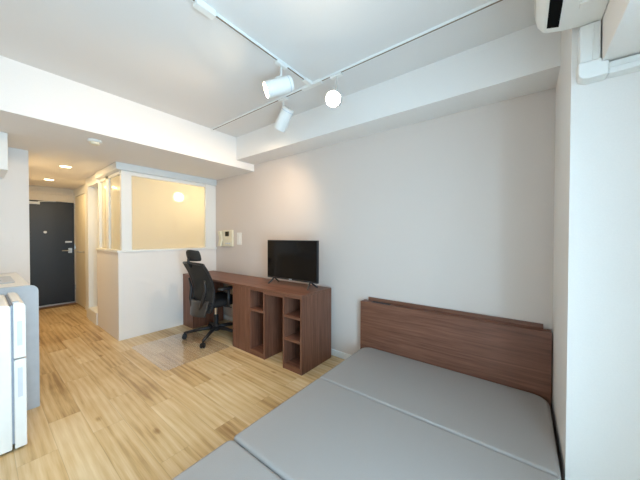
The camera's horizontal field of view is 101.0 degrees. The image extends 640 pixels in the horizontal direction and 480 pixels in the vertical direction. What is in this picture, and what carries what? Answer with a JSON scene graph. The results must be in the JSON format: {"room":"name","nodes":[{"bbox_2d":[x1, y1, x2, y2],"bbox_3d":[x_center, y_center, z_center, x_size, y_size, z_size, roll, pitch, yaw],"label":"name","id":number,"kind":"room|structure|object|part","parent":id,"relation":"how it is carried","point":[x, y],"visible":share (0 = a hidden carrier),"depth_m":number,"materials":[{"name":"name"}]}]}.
{"room":"studio apartment","nodes":[
{"label":"studio apartment","id":0,"kind":"room"},
{"bbox_2d":[0,147,29,284],"bbox_3d":[-4.261,0.137,3.225,2.684,2.112,0.740,1,1,38],"label":"wall","id":1,"kind":"structure","parent":0,"point":[14,187],"depth_m":2.63,"materials":[{"name":"white paint"}]},
{"bbox_2d":[29,185,73,202],"bbox_3d":[-4.750,0.063,4.888,0.120,2.212,2.780,1,1,38],"label":"wall","id":2,"kind":"structure","parent":0,"point":[31,187],"depth_m":4.71,"materials":[{"name":"white paint"}]},
{"bbox_2d":[29,190,75,307],"bbox_3d":[-4.817,0.158,4.616,0.107,2.030,0.785,1,1,38],"label":"door","id":3,"kind":"structure","parent":2,"relation":"in","point":[51,219],"depth_m":4.71,"materials":[{"name":"metal"}]},
{"bbox_3d":[-4.844,-0.775,4.625,0.035,0.165,0.785,1,1,38],"label":"frame","id":4,"kind":"part","parent":3,"relation":"part of","materials":[{"name":"white paint"}]},
{"bbox_2d":[74,185,86,305],"bbox_3d":[-4.047,0.119,4.569,1.384,2.112,0.080,1,1,38],"label":"wall","id":5,"kind":"structure","parent":0,"point":[80,190],"depth_m":4.76,"materials":[{"name":"white paint"}]},
{"bbox_2d":[74,194,85,307],"bbox_3d":[-4.274,0.188,4.675,0.741,1.950,0.109,1,1,38],"label":"door","id":6,"kind":"structure","parent":5,"relation":"in","point":[79,206],"depth_m":4.67,"materials":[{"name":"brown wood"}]},
{"bbox_2d":[85,175,98,317],"bbox_3d":[-3.286,0.129,3.923,0.610,2.112,0.180,1,1,38],"label":"wall","id":7,"kind":"structure","parent":0,"point":[91,184],"depth_m":3.99,"materials":[{"name":"white paint"}]},
{"bbox_2d":[102,181,105,247],"bbox_3d":[-2.931,-0.342,3.598,0.280,0.915,0.006,1,1,38],"label":"window","id":8,"kind":"structure","parent":7,"relation":"in","point":[104,182],"depth_m":3.62,"materials":[{"name":"clear glass"}]},
{"bbox_2d":[0,56,253,189],"bbox_3d":[-3.288,-1.160,3.698,4.025,0.472,2.900,1,1,38],"label":"ceiling","id":9,"kind":"structure","parent":0,"point":[52,117],"depth_m":2.48,"materials":[{"name":"white paint"}]},
{"bbox_2d":[87,138,101,145],"bbox_3d":[-2.044,-0.884,2.396,0.104,0.040,0.104,1,1,38],"label":"smoke detector","id":10,"kind":"object","parent":9,"relation":"attached to","point":[95,142],"visible":1,"depth_m":2.37,"materials":[{"name":"white plastic"}]},
{"bbox_2d":[97,249,215,340],"bbox_3d":[-2.359,0.663,3.893,0.907,1.050,1.253,1,1,38],"label":"wall partition","id":11,"kind":"structure","parent":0,"point":[139,293],"depth_m":3.39,"materials":[{"name":"white paint"}]},
{"bbox_2d":[110,175,119,249],"bbox_3d":[-2.564,-0.337,3.315,0.427,0.915,0.006,1,1,38],"label":"window","id":12,"kind":"structure","parent":11,"relation":"in","point":[115,181],"depth_m":3.32,"materials":[{"name":"clear glass"}]},
{"bbox_2d":[96,247,216,252],"bbox_3d":[-2.357,0.126,3.875,0.922,0.025,1.268,1,1,38],"label":"sill","id":13,"kind":"structure","parent":11,"relation":"on","point":[100,249],"depth_m":3.45,"materials":[{"name":"white wood"}]},
{"bbox_2d":[98,170,215,249],"bbox_3d":[-2.353,-0.365,3.888,0.902,0.955,1.233,1,1,38],"label":"trim","id":14,"kind":"structure","parent":11,"relation":"attached to","point":[125,176],"depth_m":3.44,"materials":[{"name":"white wood"}]},
{"bbox_2d":[131,176,204,249],"bbox_3d":[-2.034,-0.338,3.615,0.006,0.910,0.948,1,1,38],"label":"window","id":15,"kind":"structure","parent":11,"relation":"in","point":[165,214],"depth_m":3.56,"materials":[{"name":"clear glass"}]},
{"bbox_2d":[0,302,344,479],"bbox_3d":[-1.862,1.254,2.630,7.634,0.104,2.900,1,1,38],"label":"floor","id":16,"kind":"structure","parent":0,"point":[150,406],"depth_m":2.02,"materials":[{"name":"brown wood"}]},
{"bbox_2d":[0,292,26,454],"bbox_3d":[-2.069,0.789,1.494,0.471,0.863,0.510,1,1,38],"label":"refrigerator","id":17,"kind":"object","parent":16,"relation":"on","point":[13,376],"visible":1,"depth_m":1.52,"materials":[{"name":"white plastic"}]},
{"bbox_3d":[-1.928,0.521,1.674,0.469,0.322,0.048,1,1,38],"label":"door","id":18,"kind":"part","parent":17,"relation":"part of","materials":[{"name":"white plastic"}]},
{"bbox_3d":[-1.929,0.948,1.679,0.469,0.514,0.048,1,1,38],"label":"door","id":19,"kind":"part","parent":17,"relation":"part of","materials":[{"name":"white plastic"}]},
{"bbox_2d":[0,273,39,409],"bbox_3d":[-2.732,0.766,2.023,1.208,0.892,0.677,1,1,38],"label":"kitchen counter","id":20,"kind":"object","parent":16,"relation":"on","point":[29,294],"visible":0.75,"depth_m":1.90,"materials":[{"name":"grey plastic"}]},
{"bbox_2d":[0,276,14,283],"bbox_3d":[-2.664,0.320,2.069,0.500,0.022,0.330,1,1,38],"label":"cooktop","id":21,"kind":"object","parent":20,"relation":"on","point":[4,279],"visible":1,"depth_m":2.11,"materials":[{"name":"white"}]},
{"bbox_2d":[0,273,28,287],"bbox_3d":[-2.748,0.350,2.011,1.189,0.035,0.645,1,1,38],"label":"countertop","id":22,"kind":"structure","parent":20,"relation":"on","point":[19,281],"depth_m":2.11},
{"bbox_2d":[88,306,97,324],"bbox_3d":[-3.249,1.101,3.873,0.470,0.170,0.152,1,1,38],"label":"step","id":23,"kind":"structure","parent":16,"relation":"on","point":[92,311],"depth_m":3.81,"materials":[{"name":"beige wood"}]},
{"bbox_2d":[183,270,276,352],"bbox_3d":[-1.198,0.837,3.441,1.466,0.719,0.472,1,1,38],"label":"desk","id":24,"kind":"object","parent":16,"relation":"on","point":[241,283],"visible":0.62,"depth_m":3.07,"materials":[{"name":"brown wood"}]},
{"bbox_3d":[-1.808,0.846,3.628,0.272,0.694,0.020,1,1,38],"label":"panel","id":25,"kind":"part","parent":24,"relation":"part of","materials":[{"name":"brown wood"}]},
{"bbox_3d":[-1.568,0.845,3.732,0.020,0.694,0.437,1,1,38],"label":"panel","id":26,"kind":"part","parent":24,"relation":"part of","materials":[{"name":"brown wood"}]},
{"bbox_3d":[-0.868,0.857,2.905,0.288,0.694,0.020,1,1,38],"label":"panel","id":27,"kind":"part","parent":24,"relation":"part of","materials":[{"name":"brown wood"}]},
{"bbox_2d":[249,280,330,375],"bbox_3d":[-0.321,0.848,2.758,0.749,0.719,0.459,1,1,38],"label":"shelf unit","id":28,"kind":"object","parent":16,"relation":"on","point":[290,318],"visible":1,"depth_m":2.61,"materials":[{"name":"brown wood"}]},
{"bbox_3d":[-0.610,0.854,2.981,0.019,0.699,0.458,1,1,38],"label":"panel","id":29,"kind":"part","parent":28,"relation":"part of","materials":[{"name":"brown wood"}]},
{"bbox_3d":[-0.521,0.730,2.906,0.211,0.024,0.444,1,1,38],"label":"shelf","id":30,"kind":"part","parent":28,"relation":"part of","materials":[{"name":"brown wood"}]},
{"bbox_3d":[-0.427,0.857,2.841,0.019,0.699,0.458,1,1,38],"label":"panel","id":31,"kind":"part","parent":28,"relation":"part of","materials":[{"name":"brown wood"}]},
{"bbox_3d":[-0.448,0.528,2.579,0.261,0.035,0.019,1,1,38],"label":"rail","id":32,"kind":"part","parent":28,"relation":"part of","materials":[{"name":"brown wood"}]},
{"bbox_3d":[-0.205,0.859,2.670,0.019,0.699,0.458,1,1,38],"label":"panel","id":33,"kind":"part","parent":28,"relation":"part of","materials":[{"name":"brown wood"}]},
{"bbox_3d":[-0.121,0.710,2.597,0.201,0.024,0.444,1,1,38],"label":"shelf","id":34,"kind":"part","parent":28,"relation":"part of","materials":[{"name":"brown wood"}]},
{"bbox_3d":[-0.121,0.925,2.600,0.201,0.024,0.444,1,1,38],"label":"shelf","id":35,"kind":"part","parent":28,"relation":"part of","materials":[{"name":"brown wood"}]},
{"bbox_3d":[-0.250,0.523,2.426,0.201,0.020,0.019,1,1,38],"label":"rail","id":36,"kind":"part","parent":28,"relation":"part of","materials":[{"name":"brown wood"}]},
{"bbox_2d":[268,240,318,289],"bbox_3d":[-0.296,0.244,2.787,0.717,0.484,0.169,1,1,38],"label":"television","id":37,"kind":"object","parent":28,"relation":"on","point":[295,260],"visible":1,"depth_m":2.73,"materials":[{"name":"black plastic"}]},
{"bbox_3d":[-0.031,0.861,2.536,0.019,0.699,0.458,1,1,38],"label":"panel","id":38,"kind":"part","parent":28,"relation":"part of","materials":[{"name":"brown wood"}]},
{"bbox_2d":[171,297,560,479],"bbox_3d":[0.296,0.891,1.258,1.347,0.675,2.184,1,1,38],"label":"bed","id":39,"kind":"object","parent":16,"relation":"on","point":[428,392],"visible":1,"depth_m":1.49,"materials":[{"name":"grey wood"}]},
{"bbox_3d":[-0.143,1.047,0.657,1.284,0.114,0.683,1,1,38],"label":"mattress","id":40,"kind":"part","parent":39,"relation":"part of","materials":[{"name":"grey fabric"}]},
{"bbox_3d":[0.283,1.040,1.212,1.284,0.114,0.706,1,1,38],"label":"mattress","id":41,"kind":"part","parent":39,"relation":"part of","materials":[{"name":"grey fabric"}]},
{"bbox_3d":[0.709,1.034,1.766,1.284,0.114,0.690,1,1,38],"label":"mattress","id":42,"kind":"part","parent":39,"relation":"part of","materials":[{"name":"grey fabric"}]},
{"bbox_3d":[0.936,0.896,2.090,1.347,0.645,0.084,1,1,38],"label":"headboard","id":43,"kind":"part","parent":39,"relation":"part of","materials":[{"name":"brown wood"}]},
{"bbox_3d":[-1.561,1.201,2.959,0.860,0.002,0.690,1,1,38],"label":"chair mat","id":44,"kind":"object","parent":16,"relation":"on","visible":0},
{"bbox_2d":[182,250,232,347],"bbox_3d":[-1.286,0.651,3.292,0.744,1.087,0.744,1,1,38],"label":"office chair","id":45,"kind":"object","parent":44,"relation":"on","point":[204,299],"visible":0.89,"depth_m":3.06,"materials":[{"name":"black fabric"}]},
{"bbox_3d":[-1.440,0.543,3.091,0.465,0.572,0.181,1,1,38],"label":"backrest","id":46,"kind":"part","parent":45,"relation":"part of","materials":[{"name":"black fabric"}]},
{"bbox_3d":[-1.475,1.097,3.230,0.324,0.078,0.051,0,1,-18],"label":"leg","id":47,"kind":"part","parent":45,"relation":"part of","materials":[{"name":"black plastic"}]},
{"bbox_3d":[-1.442,0.544,3.088,0.488,0.593,0.197,1,1,38],"label":"frame","id":48,"kind":"part","parent":45,"relation":"part of","materials":[{"name":"black plastic"}]},
{"bbox_3d":[-1.294,1.099,3.099,0.051,0.078,0.324,0,1,0],"label":"leg","id":49,"kind":"part","parent":45,"relation":"part of","materials":[{"name":"black plastic"}]},
{"bbox_3d":[-1.270,0.749,3.314,0.503,0.108,0.478,1,1,38],"label":"seat","id":50,"kind":"part","parent":45,"relation":"part of","materials":[{"name":"black fabric"}]},
{"bbox_3d":[-1.113,1.098,3.230,0.324,0.077,0.050,0,1,18],"label":"leg","id":51,"kind":"part","parent":45,"relation":"part of","materials":[{"name":"black plastic"}]},
{"bbox_3d":[-1.178,1.095,3.439,0.050,0.077,0.324,1,1,38],"label":"leg","id":52,"kind":"part","parent":45,"relation":"part of","materials":[{"name":"black plastic"}]},
{"bbox_3d":[-1.099,0.689,3.124,0.108,0.233,0.041,1,1,43],"label":"armrest","id":53,"kind":"part","parent":45,"relation":"part of","materials":[{"name":"black plastic"}]},
{"bbox_2d":[0,0,535,136],"bbox_3d":[-0.262,-1.308,1.368,3.609,0.100,2.900,1,1,38],"label":"ceiling","id":54,"kind":"structure","parent":0,"point":[167,56],"depth_m":1.70,"materials":[{"name":"white paint"}]},
{"bbox_2d":[191,0,504,130],"bbox_3d":[-0.577,-1.242,1.409,3.058,0.034,1.819,1,1,38],"label":"rail","id":55,"kind":"object","parent":54,"relation":"attached to","point":[201,6],"visible":1,"depth_m":1.67,"materials":[{"name":"white painted metal"},{"name":"white plastic"}]},
{"bbox_3d":[-0.695,-1.268,2.623,1.390,0.015,0.021,1,1,38],"label":"rail","id":56,"kind":"part","parent":55,"relation":"part of","materials":[{"name":"white metal"}]},
{"bbox_3d":[-0.357,-1.256,1.758,0.021,0.015,0.760,1,1,38],"label":"rail","id":57,"kind":"part","parent":55,"relation":"part of","materials":[{"name":"white metal"}]},
{"bbox_2d":[263,60,293,98],"bbox_3d":[-0.293,-1.121,1.866,0.219,0.245,0.110,0,1,-15],"label":"spotlight","id":58,"kind":"object","parent":55,"relation":"hanging from","point":[280,85],"visible":1,"depth_m":1.83,"materials":[{"name":"white plastic"}]},
{"bbox_2d":[274,97,293,131],"bbox_3d":[-0.325,-1.112,2.359,0.205,0.277,0.110,1,1,43],"label":"spotlight","id":59,"kind":"object","parent":55,"relation":"hanging from","point":[285,114],"visible":1,"depth_m":2.32,"materials":[{"name":"white plastic"}]},
{"bbox_2d":[326,72,342,107],"bbox_3d":[0.108,-1.092,1.931,0.112,0.303,0.220,0,1,9],"label":"spotlight","id":60,"kind":"object","parent":55,"relation":"hanging from","point":[334,99],"visible":1,"depth_m":1.87,"materials":[{"name":"white plastic"}]},
{"bbox_3d":[0.095,-0.999,1.868,0.095,0.088,0.050,0,1,9],"label":"bulb","id":61,"kind":"part","parent":60,"relation":"part of","materials":[{"name":"white glass"}]},
{"bbox_3d":[0.596,-1.252,1.630,1.467,0.015,0.021,1,1,38],"label":"rail","id":62,"kind":"part","parent":55,"relation":"part of","materials":[{"name":"white metal"}]},
{"bbox_2d":[236,24,560,164],"bbox_3d":[0.386,-1.129,2.378,3.409,0.282,0.273,1,1,38],"label":"beam","id":63,"kind":"structure","parent":54,"relation":"attached to","point":[525,61],"depth_m":1.94,"materials":[{"name":"white paint"}]},
{"bbox_2d":[601,0,639,61],"bbox_3d":[0.662,-0.966,0.197,0.310,0.549,1.964,1,1,38],"label":"soffit","id":64,"kind":"structure","parent":54,"relation":"attached to","point":[620,23],"depth_m":0.92,"materials":[{"name":"white paint"}]},
{"bbox_2d":[534,0,608,32],"bbox_3d":[0.795,-1.007,0.796,0.210,0.284,0.795,1,1,38],"label":"air conditioner","id":65,"kind":"object","parent":64,"relation":"attached to","point":[550,16],"visible":1,"depth_m":1.03,"materials":[{"name":"white plastic"}]},
{"bbox_2d":[216,87,555,389],"bbox_3d":[0.213,-0.059,2.772,4.543,2.534,0.120,1,1,38],"label":"wall","id":66,"kind":"structure","parent":0,"point":[455,211],"depth_m":2.21,"materials":[{"name":"white paint"}]},
{"bbox_2d":[94,162,216,185],"bbox_3d":[-2.354,-0.883,3.858,0.927,0.082,1.273,1,1,38],"label":"trim","id":67,"kind":"structure","parent":66,"relation":"attached to","point":[116,166],"depth_m":3.42,"materials":[{"name":"white wood"}]},
{"bbox_2d":[218,230,233,246],"bbox_3d":[-1.403,-0.023,3.895,0.345,0.245,0.071,1,1,38],"label":"intercom","id":68,"kind":"object","parent":66,"relation":"attached to","point":[226,237],"visible":1,"depth_m":3.88,"materials":[{"name":"beige plastic"}]},
{"bbox_2d":[237,233,241,244],"bbox_3d":[-1.144,-0.018,3.732,0.105,0.170,0.013,1,1,38],"label":"wall switch","id":69,"kind":"object","parent":66,"relation":"attached to","point":[239,235],"visible":1,"depth_m":3.72,"materials":[{"name":"white plastic"}]},
{"bbox_2d":[223,314,350,358],"bbox_3d":[-0.061,1.173,2.914,3.940,0.065,0.012,1,1,38],"label":"baseboard","id":70,"kind":"structure","parent":66,"relation":"attached to","point":[334,352],"depth_m":2.73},
{"bbox_2d":[551,25,639,479],"bbox_3d":[1.486,-0.011,1.269,0.493,2.484,0.710,1,1,38],"label":"wall pillar","id":71,"kind":"structure","parent":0,"point":[595,392],"depth_m":1.09,"materials":[{"name":"white paint"}]},
{"bbox_2d":[576,20,639,84],"bbox_3d":[1.218,-0.756,0.980,0.379,0.220,0.062,1,1,38],"label":"pipe cover","id":72,"kind":"object","parent":71,"relation":"attached to","point":[591,68],"visible":1,"depth_m":1.05,"materials":[{"name":"white plastic"}]},
{"bbox_3d":[-2.713,-0.023,1.503,7.634,2.484,0.100,1,1,38],"label":"wall","id":73,"kind":"structure","parent":0,"visible":0},
{"bbox_2d":[0,132,7,177],"bbox_3d":[-3.022,-0.723,2.162,0.539,0.355,0.575,1,1,38],"label":"range hood","id":74,"kind":"object","parent":73,"relation":"attached to","point":[3,136],"visible":1,"depth_m":2.21,"materials":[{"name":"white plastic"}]}
]}

